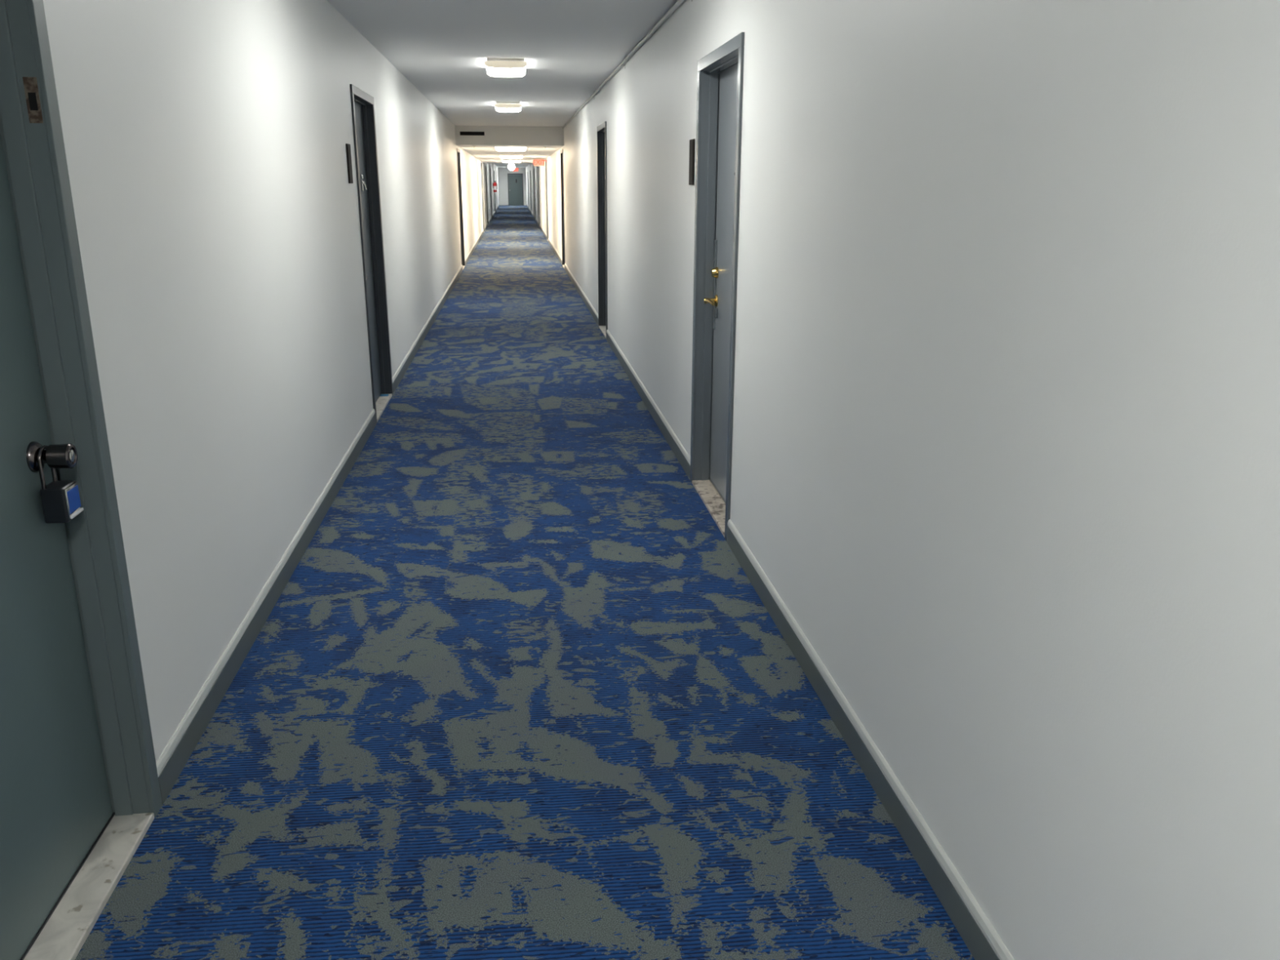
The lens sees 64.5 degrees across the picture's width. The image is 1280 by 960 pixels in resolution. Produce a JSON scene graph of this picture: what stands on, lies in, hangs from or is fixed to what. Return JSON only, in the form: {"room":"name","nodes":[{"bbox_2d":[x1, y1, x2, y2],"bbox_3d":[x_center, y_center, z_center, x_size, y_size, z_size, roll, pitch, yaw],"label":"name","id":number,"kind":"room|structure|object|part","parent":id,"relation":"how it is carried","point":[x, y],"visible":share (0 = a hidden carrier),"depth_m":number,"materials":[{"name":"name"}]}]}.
{"room":"apartment building corridor","nodes":[
{"label":"apartment building corridor","id":0,"kind":"room"},
{"bbox_2d":[43,0,498,761],"bbox_3d":[-5.260,-9.550,33.487,0.180,2.670,77.100,-2,16,-7],"label":"wall","id":1,"kind":"structure","parent":0,"point":[216,209],"depth_m":3.41,"materials":[{"name":"white paint"}]},
{"bbox_2d":[0,0,162,959],"bbox_3d":[-1.264,-0.025,1.849,0.172,2.140,1.020,-2,16,-7],"label":"door","id":2,"kind":"structure","parent":1,"relation":"in","point":[80,793],"depth_m":2.22,"materials":[{"name":"grey paint"}]},
{"bbox_3d":[-1.259,-0.788,2.106,0.027,0.090,0.002,-2,16,-7],"label":"strike plate","id":3,"kind":"part","parent":2,"relation":"part of","materials":[{"name":"metal"}]},
{"bbox_3d":[-1.281,-0.051,2.217,0.080,0.068,0.068,-2,16,-7],"label":"knob","id":4,"kind":"part","parent":2,"relation":"part of","materials":[{"name":"silver metal"}]},
{"bbox_2d":[37,444,83,523],"bbox_3d":[-1.279,0.005,2.236,0.058,0.169,0.073,-2,16,-7],"label":"padlock","id":5,"kind":"object","parent":2,"relation":"hanging from","point":[60,500],"visible":0.91,"depth_m":2.22,"materials":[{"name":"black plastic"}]},
{"bbox_3d":[-1.269,0.990,2.147,0.170,0.026,0.916,-2,16,-7],"label":"sill","id":6,"kind":"part","parent":2,"relation":"part of","materials":[{"name":"white stone"}]},
{"bbox_2d":[155,203,499,804],"bbox_3d":[-5.168,-8.372,33.844,0.013,0.110,76.799,-2,16,-7],"label":"baseboard","id":7,"kind":"structure","parent":1,"relation":"attached to","point":[170,764],"depth_m":3.64,"materials":[{"name":"grey paint"}]},
{"bbox_2d":[346,143,353,183],"bbox_3d":[-1.731,-1.885,6.053,0.010,0.225,0.125,-2,16,-7],"label":"room sign","id":8,"kind":"object","parent":1,"relation":"attached to","point":[348,145],"visible":1,"depth_m":6.02,"materials":[{"name":"brown plastic"}]},
{"bbox_2d":[350,84,393,423],"bbox_3d":[-1.906,-1.527,6.965,0.172,2.140,1.020,-2,16,-7],"label":"door","id":9,"kind":"structure","parent":1,"relation":"in","point":[362,103],"depth_m":7.27,"materials":[{"name":"grey paint"}]},
{"bbox_3d":[-1.911,-0.513,7.262,0.170,0.026,0.916,-2,16,-7],"label":"sill","id":10,"kind":"part","parent":9,"relation":"part of","materials":[{"name":"white stone"}]},
{"bbox_2d":[456,148,465,269],"bbox_3d":[-3.385,-4.984,18.739,0.172,2.140,1.000,-2,16,-7],"label":"door","id":11,"kind":"structure","parent":1,"relation":"in","point":[458,151],"depth_m":19.07,"materials":[{"name":"grey paint"}]},
{"bbox_2d":[480,162,484,231],"bbox_3d":[-5.089,-8.970,32.314,0.172,2.140,1.000,-2,16,-7],"label":"door","id":12,"kind":"structure","parent":1,"relation":"in","point":[481,162],"depth_m":32.60,"materials":[{"name":"grey paint"}]},
{"bbox_2d":[484,165,488,223],"bbox_3d":[-5.759,-10.537,37.648,0.172,2.140,1.000,-2,16,-7],"label":"door","id":13,"kind":"structure","parent":1,"relation":"in","point":[485,166],"depth_m":37.91,"materials":[{"name":"grey paint"}]},
{"bbox_2d":[489,168,492,217],"bbox_3d":[-6.668,-12.663,44.888,0.172,2.140,1.000,-2,16,-7],"label":"door","id":14,"kind":"structure","parent":1,"relation":"in","point":[490,168],"depth_m":45.23,"materials":[{"name":"grey paint"}]},
{"bbox_2d":[492,181,497,191],"bbox_3d":[-7.069,-14.306,49.499,0.222,0.515,0.172,-2,16,-7],"label":"fire extinguisher","id":15,"kind":"object","parent":1,"relation":"attached to","point":[495,184],"visible":1,"depth_m":49.43,"materials":[{"name":"red metal"}]},
{"bbox_2d":[326,0,678,167],"bbox_3d":[-4.236,-10.672,33.365,1.931,0.440,76.950,-2,16,-7],"label":"ceiling","id":16,"kind":"structure","parent":0,"point":[569,48],"depth_m":7.32,"materials":[{"name":"white paint"}]},
{"bbox_2d":[484,57,526,77],"bbox_3d":[-1.105,-3.397,8.374,0.330,0.074,0.752,-2,16,-7],"label":"ceiling light","id":17,"kind":"object","parent":16,"relation":"attached to","point":[495,67],"visible":1,"depth_m":8.04,"materials":[{"name":"white plastic"}]},
{"bbox_2d":[494,102,521,112],"bbox_3d":[-1.655,-4.684,12.757,0.330,0.074,0.752,-2,16,-7],"label":"ceiling light","id":18,"kind":"object","parent":16,"relation":"attached to","point":[506,107],"visible":1,"depth_m":12.41,"materials":[{"name":"white plastic"}]},
{"bbox_2d":[454,125,564,146],"bbox_3d":[-2.307,-6.148,18.003,1.911,0.420,0.430,-2,16,-7],"label":"soffit","id":19,"kind":"structure","parent":16,"relation":"attached to","point":[495,135],"depth_m":17.82,"materials":[{"name":"white paint"}]},
{"bbox_2d":[458,130,484,136],"bbox_3d":[-2.929,-6.049,17.724,0.446,0.087,0.008,-2,16,-7],"label":"air vent","id":20,"kind":"object","parent":19,"relation":"attached to","point":[462,133],"visible":1,"depth_m":17.73,"materials":[{"name":"black metal"}]},
{"bbox_2d":[493,146,527,151],"bbox_3d":[-2.492,-6.386,19.594,0.615,0.024,1.800,-2,16,-7],"label":"light panel","id":21,"kind":"object","parent":16,"relation":"attached to","point":[498,148],"visible":0.99,"depth_m":19.14,"materials":[{"name":"white plastic"}]},
{"bbox_2d":[498,155,523,158],"bbox_3d":[-3.287,-8.247,25.929,0.615,0.024,2.000,-2,16,-7],"label":"light panel","id":22,"kind":"object","parent":16,"relation":"attached to","point":[500,157],"visible":0.98,"depth_m":25.47,"materials":[{"name":"white plastic"}]},
{"bbox_2d":[501,160,521,162],"bbox_3d":[-3.981,-9.869,31.454,0.615,0.024,2.400,-2,16,-7],"label":"light panel","id":23,"kind":"object","parent":16,"relation":"attached to","point":[503,161],"visible":1,"depth_m":30.50,"materials":[{"name":"white plastic"}]},
{"bbox_2d":[502,160,520,162],"bbox_3d":[-3.981,-9.869,31.454,0.575,0.024,2.360,-2,16,-7],"label":"diffuser","id":24,"kind":"object","parent":23,"relation":"attached to","point":[502,161],"depth_m":30.86,"materials":[{"name":"white plastic"}]},
{"bbox_2d":[507,162,515,170],"bbox_3d":[-4.276,-10.428,33.772,0.236,0.258,0.236,-2,16,-7],"label":"globe light","id":25,"kind":"object","parent":16,"relation":"attached to","point":[511,166],"visible":0.99,"depth_m":33.69,"materials":[{"name":"white glass"}]},
{"bbox_2d":[533,158,545,166],"bbox_3d":[-2.785,-8.779,28.063,0.329,0.200,0.056,-2,16,-7],"label":"exit sign","id":26,"kind":"object","parent":16,"relation":"hanging from","point":[539,162],"visible":1,"depth_m":28.04,"materials":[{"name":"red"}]},
{"bbox_2d":[497,167,526,204],"bbox_3d":[-8.833,-20.343,70.258,2.191,2.670,0.150,-2,16,-7],"label":"wall","id":27,"kind":"structure","parent":0,"point":[503,172],"depth_m":70.12,"materials":[{"name":"white paint"}]},
{"bbox_2d":[507,173,524,204],"bbox_3d":[-8.601,-20.100,70.231,1.050,2.120,0.093,-2,16,-7],"label":"door","id":28,"kind":"structure","parent":27,"relation":"in","point":[515,180],"depth_m":70.24,"materials":[{"name":"grey paint"}]},
{"bbox_2d":[75,204,974,959],"bbox_3d":[-4.245,-8.369,34.040,1.899,0.001,76.950,-2,16,-7],"label":"floor","id":29,"kind":"structure","parent":0,"point":[517,691],"depth_m":2.99,"materials":[{"name":"blue carpet"}]},
{"bbox_2d":[525,0,1279,959],"bbox_3d":[-3.203,-9.612,33.727,0.180,2.670,77.100,-2,16,-7],"label":"wall","id":30,"kind":"structure","parent":0,"point":[1006,432],"depth_m":1.92,"materials":[{"name":"white paint"}]},
{"bbox_2d":[529,170,531,209],"bbox_3d":[-5.528,-14.795,52.173,0.172,2.140,1.000,-2,16,-7],"label":"door","id":31,"kind":"structure","parent":30,"relation":"in","point":[530,171],"depth_m":52.36,"materials":[{"name":"grey paint"}]},
{"bbox_2d":[533,167,535,219],"bbox_3d":[-4.356,-12.053,42.838,0.172,2.140,1.000,-2,16,-7],"label":"door","id":32,"kind":"structure","parent":30,"relation":"in","point":[534,167],"depth_m":43.09,"materials":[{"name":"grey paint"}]},
{"bbox_2d":[537,166,539,226],"bbox_3d":[-3.567,-10.207,36.551,0.172,2.140,1.000,-2,16,-7],"label":"door","id":33,"kind":"structure","parent":30,"relation":"in","point":[537,166],"depth_m":36.85,"materials":[{"name":"grey paint"}]},
{"bbox_2d":[545,160,548,241],"bbox_3d":[-2.455,-7.606,27.692,0.172,2.140,1.000,-2,16,-7],"label":"door","id":34,"kind":"structure","parent":30,"relation":"in","point":[545,160],"depth_m":27.94,"materials":[{"name":"grey paint"}]},
{"bbox_2d":[560,149,564,269],"bbox_3d":[-1.371,-5.071,19.061,0.172,2.140,0.920,-2,16,-7],"label":"door","id":35,"kind":"structure","parent":30,"relation":"in","point":[562,150],"depth_m":19.32,"materials":[{"name":"grey paint"}]},
{"bbox_2d":[596,121,607,338],"bbox_3d":[-0.318,-2.608,10.673,0.172,2.140,1.030,-2,16,-7],"label":"door","id":36,"kind":"structure","parent":30,"relation":"in","point":[602,128],"depth_m":11.03,"materials":[{"name":"grey paint"}]},
{"bbox_3d":[-0.321,-1.594,10.971,0.170,0.026,0.926,-2,16,-7],"label":"sill","id":37,"kind":"part","parent":36,"relation":"part of","materials":[{"name":"white stone"}]},
{"bbox_2d":[562,0,692,128],"bbox_3d":[-0.040,-3.103,7.367,0.035,0.060,22.080,-2,16,-7],"label":"conduit","id":38,"kind":"object","parent":30,"relation":"attached to","point":[676,6],"visible":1,"depth_m":7.22,"materials":[{"name":"grey metal"}]},
{"bbox_2d":[688,138,694,185],"bbox_3d":[0.266,-1.637,5.232,0.010,0.225,0.125,-2,16,-7],"label":"room sign","id":39,"kind":"object","parent":30,"relation":"attached to","point":[691,144],"visible":1,"depth_m":5.20,"materials":[{"name":"brown plastic"}]},
{"bbox_2d":[689,31,744,541],"bbox_3d":[0.422,-0.878,4.782,0.172,2.140,1.000,-2,16,-7],"label":"door","id":40,"kind":"structure","parent":30,"relation":"in","point":[720,74],"depth_m":5.03,"materials":[{"name":"grey paint"}]},
{"bbox_3d":[0.419,0.136,5.079,0.170,0.026,0.896,-2,16,-7],"label":"sill","id":41,"kind":"part","parent":40,"relation":"part of","materials":[{"name":"stone"}]},
{"bbox_3d":[0.347,-0.894,5.097,0.023,0.024,0.130,-3,17,-10],"label":"lever arm","id":42,"kind":"part","parent":40,"relation":"part of","materials":[{"name":"gold metal"}]},
{"bbox_3d":[0.358,-0.910,5.156,0.067,0.062,0.062,-2,16,-7],"label":"lever handle","id":43,"kind":"part","parent":40,"relation":"part of","materials":[{"name":"gold metal"}]},
{"bbox_2d":[526,204,1014,959],"bbox_3d":[-3.304,-8.429,34.062,0.013,0.110,76.799,-2,16,-7],"label":"baseboard","id":44,"kind":"structure","parent":30,"relation":"attached to","point":[973,926],"depth_m":2.79,"materials":[{"name":"grey paint"}]}
]}

